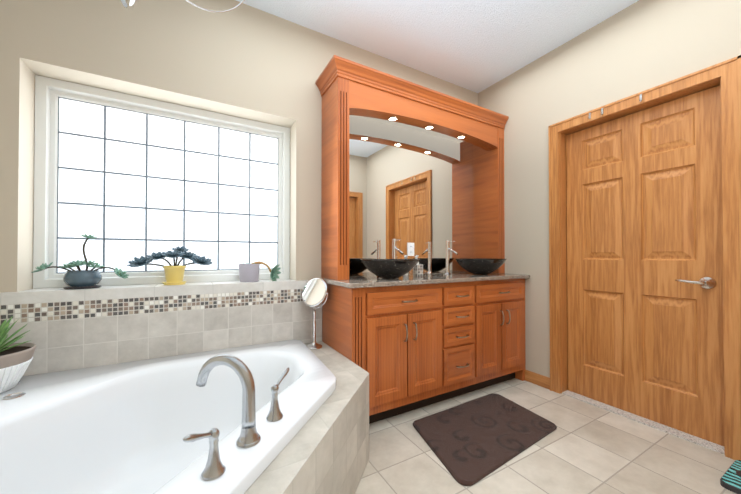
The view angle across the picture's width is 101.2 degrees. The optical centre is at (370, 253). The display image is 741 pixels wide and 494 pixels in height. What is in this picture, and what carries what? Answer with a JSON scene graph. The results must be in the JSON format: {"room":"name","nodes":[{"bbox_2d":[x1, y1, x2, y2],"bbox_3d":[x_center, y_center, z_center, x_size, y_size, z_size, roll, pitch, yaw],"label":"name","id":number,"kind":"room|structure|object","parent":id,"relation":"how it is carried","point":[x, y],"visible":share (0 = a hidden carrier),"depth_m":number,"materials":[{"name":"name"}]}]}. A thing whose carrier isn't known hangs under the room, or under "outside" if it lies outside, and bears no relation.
{"room":"bathroom","nodes":[
{"label":"bathroom","id":0,"kind":"room"},
{"bbox_2d":[0,0,477,292],"bbox_3d":[-0.523,-0.278,2.392,4.260,2.820,0.260,0,-1,-30],"label":"wall","id":1,"kind":"structure","parent":0,"point":[243,60],"depth_m":1.88,"materials":[{"name":"beige paint"}]},
{"bbox_2d":[0,279,321,375],"bbox_3d":[-1.303,0.662,1.898,2.021,0.930,0.255,0,-1,-30],"label":"tile backsplash","id":2,"kind":"structure","parent":1,"relation":"attached to","point":[70,329],"depth_m":1.77,"materials":[{"name":"tile"}]},
{"bbox_2d":[31,234,128,288],"bbox_3d":[-1.599,0.042,1.703,0.399,0.305,0.160,0,-1,-30],"label":"potted plant","id":3,"kind":"object","parent":2,"relation":"on","point":[79,278],"visible":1,"depth_m":1.66,"materials":[{"name":"ceramic"}]},
{"bbox_2d":[127,246,212,284],"bbox_3d":[-1.234,0.075,1.896,0.447,0.243,0.164,0,-1,-30],"label":"potted plant","id":4,"kind":"object","parent":2,"relation":"on","point":[174,274],"visible":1,"depth_m":1.88,"materials":[{"name":"plant"}]},
{"bbox_2d":[239,261,280,281],"bbox_3d":[-0.776,0.135,2.155,0.288,0.154,0.174,0,-1,-30],"label":"potted plant","id":5,"kind":"object","parent":2,"relation":"on","point":[248,272],"visible":0.94,"depth_m":2.09,"materials":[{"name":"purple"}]},
{"bbox_2d":[33,75,289,288],"bbox_3d":[-1.253,-0.391,2.050,1.406,1.177,0.060,0,-1,-30],"label":"window","id":6,"kind":"structure","parent":1,"relation":"in","point":[125,179],"depth_m":1.97,"materials":[{"name":"white glass"}]},
{"bbox_2d":[407,243,413,255],"bbox_3d":[0.362,-0.035,2.728,0.074,0.120,0.008,0,-1,-30],"label":"electrical outlet cover","id":7,"kind":"object","parent":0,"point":[410,249],"visible":0.96,"depth_m":2.72,"materials":[{"name":"white plastic"}]},
{"bbox_2d":[236,0,638,92],"bbox_3d":[0.121,-1.759,1.283,4.260,0.120,2.930,0,-1,-30],"label":"ceiling","id":8,"kind":"structure","parent":0,"point":[477,46],"depth_m":2.28,"materials":[{"name":"white paint"}]},
{"bbox_2d":[121,0,244,12],"bbox_3d":[-0.856,-1.388,1.387,0.598,0.618,0.464,0,-1,-30],"label":"light","id":9,"kind":"object","parent":8,"relation":"hanging from","point":[130,5],"visible":1,"depth_m":1.42,"materials":[{"name":"silver metal"}]},
{"bbox_2d":[355,378,736,493],"bbox_3d":[0.121,1.181,1.254,4.260,0.120,2.930,0,-1,-30],"label":"floor","id":10,"kind":"structure","parent":0,"point":[584,448],"depth_m":1.66,"materials":[{"name":"tile"}]},
{"bbox_2d":[0,339,368,493],"bbox_3d":[-0.738,0.725,0.909,2.018,0.785,2.018,0,-1,-30],"label":"bathtub","id":11,"kind":"object","parent":10,"relation":"on","point":[286,417],"visible":1,"depth_m":1.34,"materials":[{"name":"ceramic"}]},
{"bbox_2d":[0,316,35,392],"bbox_3d":[-1.676,0.446,1.331,0.294,0.319,0.317,0,-1,-30],"label":"potted plant","id":12,"kind":"object","parent":11,"relation":"on","point":[16,359],"visible":1,"depth_m":1.35,"materials":[{"name":"white"}]},
{"bbox_2d":[183,354,288,480],"bbox_3d":[-0.390,0.468,0.978,0.350,0.269,0.350,0,-1,-30],"label":"faucet","id":13,"kind":"object","parent":11,"relation":"on","point":[235,457],"depth_m":0.96,"materials":[{"name":"silver metal"}]},
{"bbox_2d":[301,277,327,348],"bbox_3d":[-0.395,0.415,2.142,0.143,0.487,0.198,0,-1,-30],"label":"makeup mirror","id":14,"kind":"object","parent":11,"relation":"on","point":[314,291],"visible":0.96,"depth_m":2.13,"materials":[{"name":"silver metal"}]},
{"bbox_2d":[322,275,529,423],"bbox_3d":[0.525,0.675,2.489,1.733,0.915,0.593,0,-1,-30],"label":"bathroom vanity","id":15,"kind":"object","parent":10,"relation":"on","point":[419,345],"depth_m":2.17,"materials":[{"name":"brown wood"}]},
{"bbox_2d":[324,271,518,290],"bbox_3d":[0.506,0.203,2.497,1.763,0.029,0.568,0,-1,-30],"label":"countertop","id":16,"kind":"structure","parent":15,"relation":"on","point":[336,280],"depth_m":2.23,"materials":[{"name":"grey stone"}]},
{"bbox_2d":[360,259,419,278],"bbox_3d":[0.142,0.115,2.245,0.438,0.140,0.438,0,-1,-30],"label":"vessel sink","id":17,"kind":"object","parent":16,"relation":"in","point":[389,268],"visible":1,"depth_m":2.10,"materials":[{"name":"black glass"}]},
{"bbox_2d":[392,239,403,258],"bbox_3d":[0.219,0.034,2.453,0.054,0.305,0.151,0,-1,-30],"label":"faucet","id":18,"kind":"object","parent":16,"relation":"on","point":[394,248],"visible":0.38,"depth_m":2.48,"materials":[{"name":"silver metal"}]},
{"bbox_2d":[413,264,422,275],"bbox_3d":[0.390,0.140,2.496,0.060,0.095,0.060,0,-1,-30],"label":"tumbler","id":19,"kind":"object","parent":16,"relation":"on","point":[417,269],"visible":0.93,"depth_m":2.47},
{"bbox_2d":[445,241,457,273],"bbox_3d":[0.731,0.037,2.746,0.054,0.305,0.151,0,-1,-30],"label":"faucet","id":20,"kind":"object","parent":16,"relation":"on","point":[448,249],"visible":1,"depth_m":2.77,"materials":[{"name":"silver metal"}]},
{"bbox_2d":[455,258,506,274],"bbox_3d":[0.983,0.119,2.727,0.438,0.140,0.438,0,-1,-30],"label":"vessel sink","id":21,"kind":"object","parent":16,"relation":"in","point":[481,266],"visible":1,"depth_m":2.59,"materials":[{"name":"black glass"}]},
{"bbox_2d":[413,393,556,485],"bbox_3d":[0.726,1.119,1.951,0.980,0.016,0.601,0,-1,-30],"label":"bath mat","id":22,"kind":"object","parent":10,"relation":"on","point":[471,442],"visible":0.98,"depth_m":1.88,"materials":[{"name":"brown fabric"}]},
{"bbox_2d":[720,460,740,493],"bbox_3d":[1.898,1.107,1.413,0.320,0.030,0.317,0,-1,-30],"label":"bathroom scale","id":23,"kind":"object","parent":10,"relation":"on","point":[730,479],"visible":1,"depth_m":1.48,"materials":[{"name":"teal"}]},
{"bbox_2d":[478,0,740,377],"bbox_3d":[1.803,-0.280,2.175,0.160,2.820,2.430,0,-1,-30],"label":"wall","id":24,"kind":"structure","parent":0,"point":[638,47],"depth_m":2.44,"materials":[{"name":"beige paint"}]},
{"bbox_2d":[525,370,549,389],"bbox_3d":[1.419,1.087,2.656,0.012,0.095,0.300,0,-1,-30],"label":"baseboard","id":25,"kind":"structure","parent":24,"relation":"attached to","point":[537,379],"depth_m":2.61,"materials":[{"name":"brown wood"}]},
{"bbox_2d":[548,55,740,459],"bbox_3d":[1.809,0.034,2.118,0.203,2.192,1.034,0,-1,-30],"label":"door","id":26,"kind":"structure","parent":24,"relation":"attached to","point":[645,251],"depth_m":2.02,"materials":[{"name":"brown wood"}]}
]}

